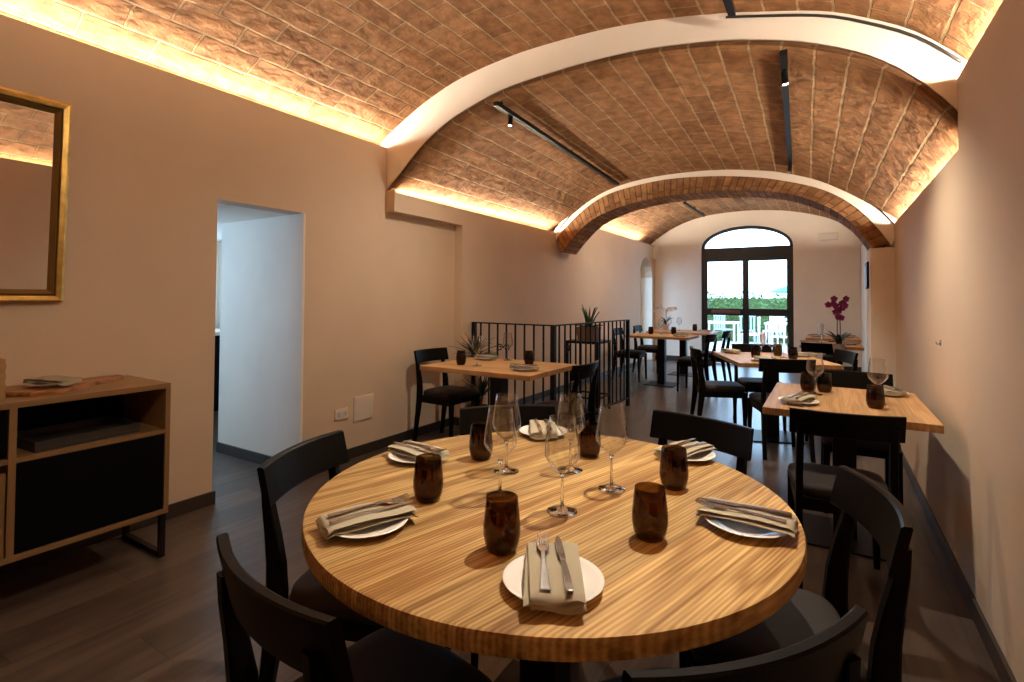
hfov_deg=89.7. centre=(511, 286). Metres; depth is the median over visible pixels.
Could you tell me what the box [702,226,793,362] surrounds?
door
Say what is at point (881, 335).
pillar
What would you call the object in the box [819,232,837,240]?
emergency light
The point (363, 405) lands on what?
panel
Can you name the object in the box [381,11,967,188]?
arch
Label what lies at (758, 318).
chair
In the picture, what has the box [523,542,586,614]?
napkin
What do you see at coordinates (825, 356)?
plant stand
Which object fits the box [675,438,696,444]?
table knife
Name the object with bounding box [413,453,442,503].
tumbler
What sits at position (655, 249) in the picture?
trim
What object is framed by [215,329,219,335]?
countertop
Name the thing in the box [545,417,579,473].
bowl
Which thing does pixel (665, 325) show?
potted orchid
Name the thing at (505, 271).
wall
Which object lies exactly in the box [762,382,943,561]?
square table
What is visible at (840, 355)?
dining chair
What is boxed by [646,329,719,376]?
square table
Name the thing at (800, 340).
napkin
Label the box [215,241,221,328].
wall
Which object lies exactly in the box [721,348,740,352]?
napkin
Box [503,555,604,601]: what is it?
plate
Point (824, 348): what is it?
dining chair
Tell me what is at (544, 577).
fork
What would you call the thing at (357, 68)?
ceiling
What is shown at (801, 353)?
napkin
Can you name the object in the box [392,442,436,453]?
table knife
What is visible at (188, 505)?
baseboard
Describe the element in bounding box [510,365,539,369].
napkin
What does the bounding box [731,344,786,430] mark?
dining chair
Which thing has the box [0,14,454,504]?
wall
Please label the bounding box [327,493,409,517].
fork
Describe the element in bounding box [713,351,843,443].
square table
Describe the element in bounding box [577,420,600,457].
tumbler
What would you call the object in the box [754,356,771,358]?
napkin
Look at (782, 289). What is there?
sunshade
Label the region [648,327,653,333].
tumbler
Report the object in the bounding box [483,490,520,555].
tumbler
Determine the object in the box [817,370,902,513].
dining chair
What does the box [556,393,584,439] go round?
bowl
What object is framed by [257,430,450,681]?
dining chair
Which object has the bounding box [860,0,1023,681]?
wall
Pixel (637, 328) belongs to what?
dining chair
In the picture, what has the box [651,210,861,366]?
wall
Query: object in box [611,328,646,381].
dining chair
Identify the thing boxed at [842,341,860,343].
napkin
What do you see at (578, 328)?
planter
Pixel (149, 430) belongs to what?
shelf
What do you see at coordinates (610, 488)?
wine glass
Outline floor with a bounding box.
[0,359,1000,681]
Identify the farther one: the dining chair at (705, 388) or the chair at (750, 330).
the chair at (750, 330)
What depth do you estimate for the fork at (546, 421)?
2.04 m
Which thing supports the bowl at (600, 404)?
on the wine glass at (610, 488)
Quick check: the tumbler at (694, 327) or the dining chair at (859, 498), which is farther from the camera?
the tumbler at (694, 327)
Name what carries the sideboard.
on the floor
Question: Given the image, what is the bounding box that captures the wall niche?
[640,272,651,359]
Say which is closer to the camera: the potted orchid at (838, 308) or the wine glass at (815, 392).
the wine glass at (815, 392)
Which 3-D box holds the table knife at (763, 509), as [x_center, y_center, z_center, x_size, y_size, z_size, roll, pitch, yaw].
[0.569,0.541,1.269,0.212,0.006,0.015,0,-2,30]
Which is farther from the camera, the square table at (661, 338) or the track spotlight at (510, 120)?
the square table at (661, 338)
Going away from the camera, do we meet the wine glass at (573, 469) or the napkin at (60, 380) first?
the wine glass at (573, 469)
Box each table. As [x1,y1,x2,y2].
[302,431,806,681]
[420,357,575,404]
[625,333,698,387]
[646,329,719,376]
[708,321,739,348]
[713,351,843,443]
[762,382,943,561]
[764,322,786,343]
[799,342,863,369]
[805,335,861,341]
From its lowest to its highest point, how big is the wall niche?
2.250 m
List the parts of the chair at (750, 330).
backrest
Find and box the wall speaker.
[865,262,868,288]
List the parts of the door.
handle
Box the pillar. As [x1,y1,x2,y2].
[866,247,895,386]
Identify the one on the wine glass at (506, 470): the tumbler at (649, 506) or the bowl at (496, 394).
the bowl at (496, 394)
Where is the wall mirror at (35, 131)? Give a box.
[0,86,71,301]
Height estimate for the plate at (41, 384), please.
0.020 m
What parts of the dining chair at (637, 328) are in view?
leg, backrest, leg, seat frame, seat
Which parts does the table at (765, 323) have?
leg, leg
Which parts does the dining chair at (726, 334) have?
leg, backrest, leg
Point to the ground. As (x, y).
(719, 343)
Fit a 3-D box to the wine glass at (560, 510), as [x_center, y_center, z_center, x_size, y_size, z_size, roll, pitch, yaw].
[0.130,0.460,1.334,0.092,0.244,0.092,0,-1,19]
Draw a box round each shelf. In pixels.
[0,459,7,465]
[16,418,164,462]
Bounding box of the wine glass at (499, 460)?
[484,406,516,495]
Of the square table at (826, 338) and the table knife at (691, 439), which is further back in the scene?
the square table at (826, 338)
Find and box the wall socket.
[335,407,347,420]
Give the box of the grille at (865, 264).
[865,264,866,285]
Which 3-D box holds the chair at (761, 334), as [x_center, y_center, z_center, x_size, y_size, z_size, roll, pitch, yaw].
[6.316,1.230,13.400,0.432,0.890,0.428,0,-2,31]
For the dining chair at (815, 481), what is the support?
on the floor
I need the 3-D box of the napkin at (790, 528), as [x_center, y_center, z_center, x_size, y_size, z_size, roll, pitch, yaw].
[0.567,0.558,1.247,0.216,0.033,0.113,-1,-2,33]
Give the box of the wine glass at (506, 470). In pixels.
[492,394,520,474]
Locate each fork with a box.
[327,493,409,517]
[403,440,445,450]
[537,533,550,590]
[544,419,552,429]
[683,442,706,447]
[695,498,786,523]
[787,391,804,397]
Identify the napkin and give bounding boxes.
[22,376,82,385]
[315,496,418,539]
[385,440,449,459]
[473,355,497,359]
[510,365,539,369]
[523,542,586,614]
[529,420,558,439]
[653,440,717,457]
[695,496,798,537]
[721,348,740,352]
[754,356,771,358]
[780,393,816,404]
[798,352,817,355]
[800,340,818,342]
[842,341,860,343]
[884,386,906,395]
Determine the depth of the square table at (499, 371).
4.14 m
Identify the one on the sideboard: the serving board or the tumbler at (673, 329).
the serving board
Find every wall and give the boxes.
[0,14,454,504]
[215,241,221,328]
[218,213,305,455]
[386,190,654,416]
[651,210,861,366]
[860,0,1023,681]
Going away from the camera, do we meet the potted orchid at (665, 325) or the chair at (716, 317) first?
the potted orchid at (665, 325)
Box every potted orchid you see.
[653,305,676,329]
[824,296,850,351]
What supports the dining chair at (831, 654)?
on the floor
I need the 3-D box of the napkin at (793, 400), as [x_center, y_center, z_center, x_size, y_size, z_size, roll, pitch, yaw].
[1.530,0.600,2.748,0.216,0.033,0.113,2,-2,-41]
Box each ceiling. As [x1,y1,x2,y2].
[0,0,1002,144]
[217,203,288,240]
[387,40,957,230]
[600,197,849,244]
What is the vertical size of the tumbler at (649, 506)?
0.116 m
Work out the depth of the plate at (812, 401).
2.72 m
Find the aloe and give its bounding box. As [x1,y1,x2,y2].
[577,305,602,340]
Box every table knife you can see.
[329,500,414,524]
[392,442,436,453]
[534,418,542,431]
[555,536,573,593]
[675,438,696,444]
[698,497,791,516]
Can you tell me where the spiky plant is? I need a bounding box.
[451,333,498,406]
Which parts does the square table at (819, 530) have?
plate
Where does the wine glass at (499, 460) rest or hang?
on the round table at (434, 578)
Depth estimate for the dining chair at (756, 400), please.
4.20 m
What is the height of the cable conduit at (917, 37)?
0.530 m
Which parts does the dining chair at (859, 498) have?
leg, leg, seat, leg, backrest, leg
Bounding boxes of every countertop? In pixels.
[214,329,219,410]
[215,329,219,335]
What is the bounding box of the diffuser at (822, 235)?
[820,233,835,238]
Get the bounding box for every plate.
[24,382,60,387]
[336,517,408,537]
[388,446,441,463]
[475,357,491,359]
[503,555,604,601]
[512,367,533,370]
[519,425,566,434]
[660,445,715,461]
[704,515,786,537]
[778,396,819,404]
[798,354,814,356]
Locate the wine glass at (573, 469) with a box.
[556,393,584,473]
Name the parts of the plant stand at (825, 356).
plate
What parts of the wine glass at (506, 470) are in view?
stem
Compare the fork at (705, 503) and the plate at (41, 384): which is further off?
the plate at (41, 384)
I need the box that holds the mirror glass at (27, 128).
[0,101,54,289]
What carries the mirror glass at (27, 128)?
attached to the wall mirror at (35, 131)
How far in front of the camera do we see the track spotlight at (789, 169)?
4.68 m
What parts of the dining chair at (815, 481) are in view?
leg, leg, seat frame, seat, backrest, leg, leg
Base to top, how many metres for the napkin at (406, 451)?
0.033 m
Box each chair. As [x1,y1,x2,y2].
[216,532,491,681]
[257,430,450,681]
[412,347,479,440]
[459,405,555,668]
[534,360,598,432]
[599,605,868,681]
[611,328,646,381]
[632,325,656,371]
[650,409,753,667]
[677,333,717,390]
[687,465,912,681]
[689,346,746,426]
[697,330,731,380]
[713,315,732,344]
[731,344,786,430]
[739,316,755,343]
[740,317,759,343]
[747,358,815,462]
[749,332,764,343]
[763,316,784,346]
[770,318,786,343]
[787,407,906,621]
[801,342,842,380]
[805,349,857,440]
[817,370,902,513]
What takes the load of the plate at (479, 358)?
on the square table at (499, 371)
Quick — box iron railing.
[471,319,629,410]
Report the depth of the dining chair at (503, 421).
2.28 m
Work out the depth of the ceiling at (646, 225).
9.63 m
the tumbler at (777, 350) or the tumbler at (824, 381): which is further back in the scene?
the tumbler at (777, 350)
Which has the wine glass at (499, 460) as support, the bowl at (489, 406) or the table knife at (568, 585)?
the bowl at (489, 406)
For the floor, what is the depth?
2.32 m
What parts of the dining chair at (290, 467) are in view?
leg, backrest, leg, seat frame, seat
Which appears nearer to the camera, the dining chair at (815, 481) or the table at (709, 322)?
the dining chair at (815, 481)
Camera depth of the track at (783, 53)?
3.44 m
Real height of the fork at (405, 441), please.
0.010 m
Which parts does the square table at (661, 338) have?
plate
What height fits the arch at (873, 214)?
1.059 m
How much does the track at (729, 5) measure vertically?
0.075 m
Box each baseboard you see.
[0,361,636,574]
[655,354,860,371]
[901,449,1016,681]
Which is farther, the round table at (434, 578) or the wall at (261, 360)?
the wall at (261, 360)
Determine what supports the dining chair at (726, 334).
on the floor
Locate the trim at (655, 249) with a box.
[653,247,657,258]
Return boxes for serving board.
[5,375,123,396]
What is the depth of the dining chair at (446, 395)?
4.65 m
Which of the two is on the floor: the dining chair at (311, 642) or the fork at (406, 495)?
the dining chair at (311, 642)
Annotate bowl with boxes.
[484,406,516,459]
[492,394,520,440]
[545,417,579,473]
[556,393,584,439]
[595,404,627,454]
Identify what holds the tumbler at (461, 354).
on the square table at (499, 371)
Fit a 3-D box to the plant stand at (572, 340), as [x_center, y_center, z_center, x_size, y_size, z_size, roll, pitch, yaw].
[0.899,1.041,6.049,0.400,0.815,0.400,0,-2,31]
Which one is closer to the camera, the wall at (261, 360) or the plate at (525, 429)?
the plate at (525, 429)
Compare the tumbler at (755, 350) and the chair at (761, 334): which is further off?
the chair at (761, 334)
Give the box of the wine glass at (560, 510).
[545,417,579,517]
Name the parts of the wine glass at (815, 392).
stem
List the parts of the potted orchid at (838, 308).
flower, flower, pot, stem, flower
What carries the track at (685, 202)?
attached to the ceiling at (646, 225)
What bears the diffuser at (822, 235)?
attached to the emergency light at (833, 235)
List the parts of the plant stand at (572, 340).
leg, leg, plate, leg, leg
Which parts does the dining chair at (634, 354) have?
leg, backrest, leg, seat frame, seat, leg, leg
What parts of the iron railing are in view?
post, rail, post, rail, rail, post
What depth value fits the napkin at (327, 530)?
1.20 m
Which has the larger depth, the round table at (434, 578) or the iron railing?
the iron railing
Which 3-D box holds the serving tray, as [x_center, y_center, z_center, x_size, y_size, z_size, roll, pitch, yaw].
[-2.040,0.685,2.404,0.300,0.045,0.400,0,-2,27]
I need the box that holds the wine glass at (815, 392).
[806,352,823,395]
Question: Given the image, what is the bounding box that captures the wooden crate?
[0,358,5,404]
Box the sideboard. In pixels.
[0,375,170,565]
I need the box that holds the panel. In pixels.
[353,394,373,421]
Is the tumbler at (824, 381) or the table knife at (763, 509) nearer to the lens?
the table knife at (763, 509)
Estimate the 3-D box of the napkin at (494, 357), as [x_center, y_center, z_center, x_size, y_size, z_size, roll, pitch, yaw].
[-0.237,0.634,4.621,0.216,0.033,0.113,0,-2,31]
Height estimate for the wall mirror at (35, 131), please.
0.990 m
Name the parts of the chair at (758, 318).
backrest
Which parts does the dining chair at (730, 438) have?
leg, leg, backrest, leg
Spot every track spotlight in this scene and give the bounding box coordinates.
[508,115,512,126]
[780,69,788,85]
[787,163,791,171]
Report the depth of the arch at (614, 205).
5.81 m
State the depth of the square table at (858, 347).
6.14 m
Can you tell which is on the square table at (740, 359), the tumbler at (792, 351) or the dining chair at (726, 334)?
the tumbler at (792, 351)
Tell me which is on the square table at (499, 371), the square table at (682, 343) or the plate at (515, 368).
the plate at (515, 368)
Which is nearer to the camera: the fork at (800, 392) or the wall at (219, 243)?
the fork at (800, 392)
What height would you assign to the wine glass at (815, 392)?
0.244 m
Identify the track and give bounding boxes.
[494,101,618,185]
[683,201,704,216]
[723,0,735,16]
[780,49,791,163]
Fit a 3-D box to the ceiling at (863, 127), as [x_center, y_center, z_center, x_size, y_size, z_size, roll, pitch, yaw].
[1.321,-0.961,4.764,4.030,0.982,3.408,0,-2,31]
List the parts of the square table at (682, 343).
plate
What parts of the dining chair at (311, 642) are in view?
leg, backrest, leg, seat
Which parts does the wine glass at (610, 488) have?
stem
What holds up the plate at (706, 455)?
on the round table at (434, 578)
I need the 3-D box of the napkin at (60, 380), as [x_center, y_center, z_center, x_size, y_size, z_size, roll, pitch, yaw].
[-2.117,0.435,2.376,0.216,0.033,0.113,0,-1,11]
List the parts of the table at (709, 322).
leg, leg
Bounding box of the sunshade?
[768,286,786,292]
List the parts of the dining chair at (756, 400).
leg, seat frame, seat, leg, backrest, leg, leg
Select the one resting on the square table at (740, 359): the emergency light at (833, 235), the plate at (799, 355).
the plate at (799, 355)
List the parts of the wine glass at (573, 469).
stem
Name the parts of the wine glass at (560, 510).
stem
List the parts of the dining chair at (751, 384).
leg, seat frame, backrest, seat, leg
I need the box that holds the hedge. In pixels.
[708,290,786,342]
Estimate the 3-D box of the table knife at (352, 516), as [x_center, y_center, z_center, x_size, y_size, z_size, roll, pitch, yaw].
[-0.327,0.534,1.226,0.212,0.006,0.015,1,-2,-39]
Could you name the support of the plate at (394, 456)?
on the round table at (434, 578)
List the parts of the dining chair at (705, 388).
leg, backrest, leg, seat frame, seat, leg, leg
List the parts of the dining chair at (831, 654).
seat, leg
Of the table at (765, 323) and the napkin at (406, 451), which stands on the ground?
the table at (765, 323)
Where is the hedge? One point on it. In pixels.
(760, 302)
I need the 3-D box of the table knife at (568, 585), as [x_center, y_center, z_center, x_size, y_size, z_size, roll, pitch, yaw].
[0.098,0.531,0.996,0.015,0.006,0.212,0,-1,-1]
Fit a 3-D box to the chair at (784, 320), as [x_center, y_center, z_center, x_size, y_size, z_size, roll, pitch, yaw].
[6.365,1.202,12.195,0.428,0.890,0.432,0,-2,31]
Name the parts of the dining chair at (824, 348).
backrest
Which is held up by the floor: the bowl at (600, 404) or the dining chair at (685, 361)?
the dining chair at (685, 361)
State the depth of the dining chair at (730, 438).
2.06 m
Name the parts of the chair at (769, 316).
backrest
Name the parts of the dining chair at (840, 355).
backrest, leg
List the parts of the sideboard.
door, drawer, panel, door, leg frame, panel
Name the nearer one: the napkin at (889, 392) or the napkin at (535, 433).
the napkin at (535, 433)
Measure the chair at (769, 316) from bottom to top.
0.890 m
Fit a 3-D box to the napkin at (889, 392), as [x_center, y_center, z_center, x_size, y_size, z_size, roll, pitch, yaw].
[2.206,0.610,3.019,0.113,0.033,0.216,0,-1,14]
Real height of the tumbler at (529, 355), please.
0.116 m
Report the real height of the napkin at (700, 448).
0.033 m
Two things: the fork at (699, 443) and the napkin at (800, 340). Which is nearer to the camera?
the fork at (699, 443)
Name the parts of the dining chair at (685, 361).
leg, leg, seat, seat frame, leg, backrest, leg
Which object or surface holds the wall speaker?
attached to the pillar
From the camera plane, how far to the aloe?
6.00 m
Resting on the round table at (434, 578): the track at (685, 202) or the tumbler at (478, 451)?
the tumbler at (478, 451)
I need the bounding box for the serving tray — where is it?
[17,416,139,452]
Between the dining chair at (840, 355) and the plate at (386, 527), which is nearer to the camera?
the plate at (386, 527)
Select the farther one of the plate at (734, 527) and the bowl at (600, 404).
the bowl at (600, 404)
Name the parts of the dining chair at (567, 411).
seat, seat frame, leg, backrest, leg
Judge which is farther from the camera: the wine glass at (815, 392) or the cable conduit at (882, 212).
the cable conduit at (882, 212)
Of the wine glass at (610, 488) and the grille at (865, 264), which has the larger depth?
the grille at (865, 264)
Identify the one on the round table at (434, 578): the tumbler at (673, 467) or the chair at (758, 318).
the tumbler at (673, 467)
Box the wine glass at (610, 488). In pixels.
[595,404,627,493]
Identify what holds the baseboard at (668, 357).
attached to the wall at (826, 269)
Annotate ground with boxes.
[709,340,786,362]
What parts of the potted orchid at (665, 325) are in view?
pot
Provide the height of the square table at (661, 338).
0.750 m
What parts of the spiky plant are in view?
pot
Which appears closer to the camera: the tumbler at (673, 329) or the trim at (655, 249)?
the tumbler at (673, 329)
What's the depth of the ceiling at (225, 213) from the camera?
3.89 m
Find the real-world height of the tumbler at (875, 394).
0.116 m
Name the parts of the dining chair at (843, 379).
leg, leg, backrest, seat, seat frame, leg, leg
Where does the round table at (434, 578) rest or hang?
on the floor
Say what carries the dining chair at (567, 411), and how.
on the floor
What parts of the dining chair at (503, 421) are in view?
leg, backrest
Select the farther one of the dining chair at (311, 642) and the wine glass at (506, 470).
the wine glass at (506, 470)
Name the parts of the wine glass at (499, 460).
stem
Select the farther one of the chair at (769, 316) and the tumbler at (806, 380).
the chair at (769, 316)
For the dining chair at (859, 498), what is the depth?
1.26 m
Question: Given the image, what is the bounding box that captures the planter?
[577,327,598,340]
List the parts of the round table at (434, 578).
plate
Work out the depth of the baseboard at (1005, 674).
2.20 m
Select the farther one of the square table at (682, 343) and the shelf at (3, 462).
the square table at (682, 343)
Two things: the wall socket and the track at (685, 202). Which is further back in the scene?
the track at (685, 202)
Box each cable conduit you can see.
[726,14,962,62]
[874,206,893,223]
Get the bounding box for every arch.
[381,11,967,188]
[554,170,896,246]
[556,176,888,254]
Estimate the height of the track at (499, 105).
0.076 m
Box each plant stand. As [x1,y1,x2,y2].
[566,339,610,414]
[823,354,852,369]
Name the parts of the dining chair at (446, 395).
leg, backrest, leg, seat frame, seat, leg, leg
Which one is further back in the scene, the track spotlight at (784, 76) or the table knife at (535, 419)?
the track spotlight at (784, 76)
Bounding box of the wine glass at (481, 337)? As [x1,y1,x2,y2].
[471,337,482,365]
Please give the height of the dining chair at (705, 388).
0.820 m
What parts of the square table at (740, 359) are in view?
plate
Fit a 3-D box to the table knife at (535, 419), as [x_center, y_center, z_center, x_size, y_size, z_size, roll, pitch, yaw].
[0.107,0.557,2.074,0.015,0.006,0.212,0,-1,-4]
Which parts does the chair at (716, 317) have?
backrest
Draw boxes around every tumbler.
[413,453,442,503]
[456,350,465,364]
[469,422,492,460]
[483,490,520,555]
[524,350,533,363]
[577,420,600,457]
[632,482,667,542]
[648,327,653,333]
[659,444,688,490]
[671,327,675,334]
[692,324,696,330]
[751,345,759,357]
[773,344,781,355]
[788,347,797,358]
[800,371,814,391]
[816,372,831,392]
[866,384,884,408]

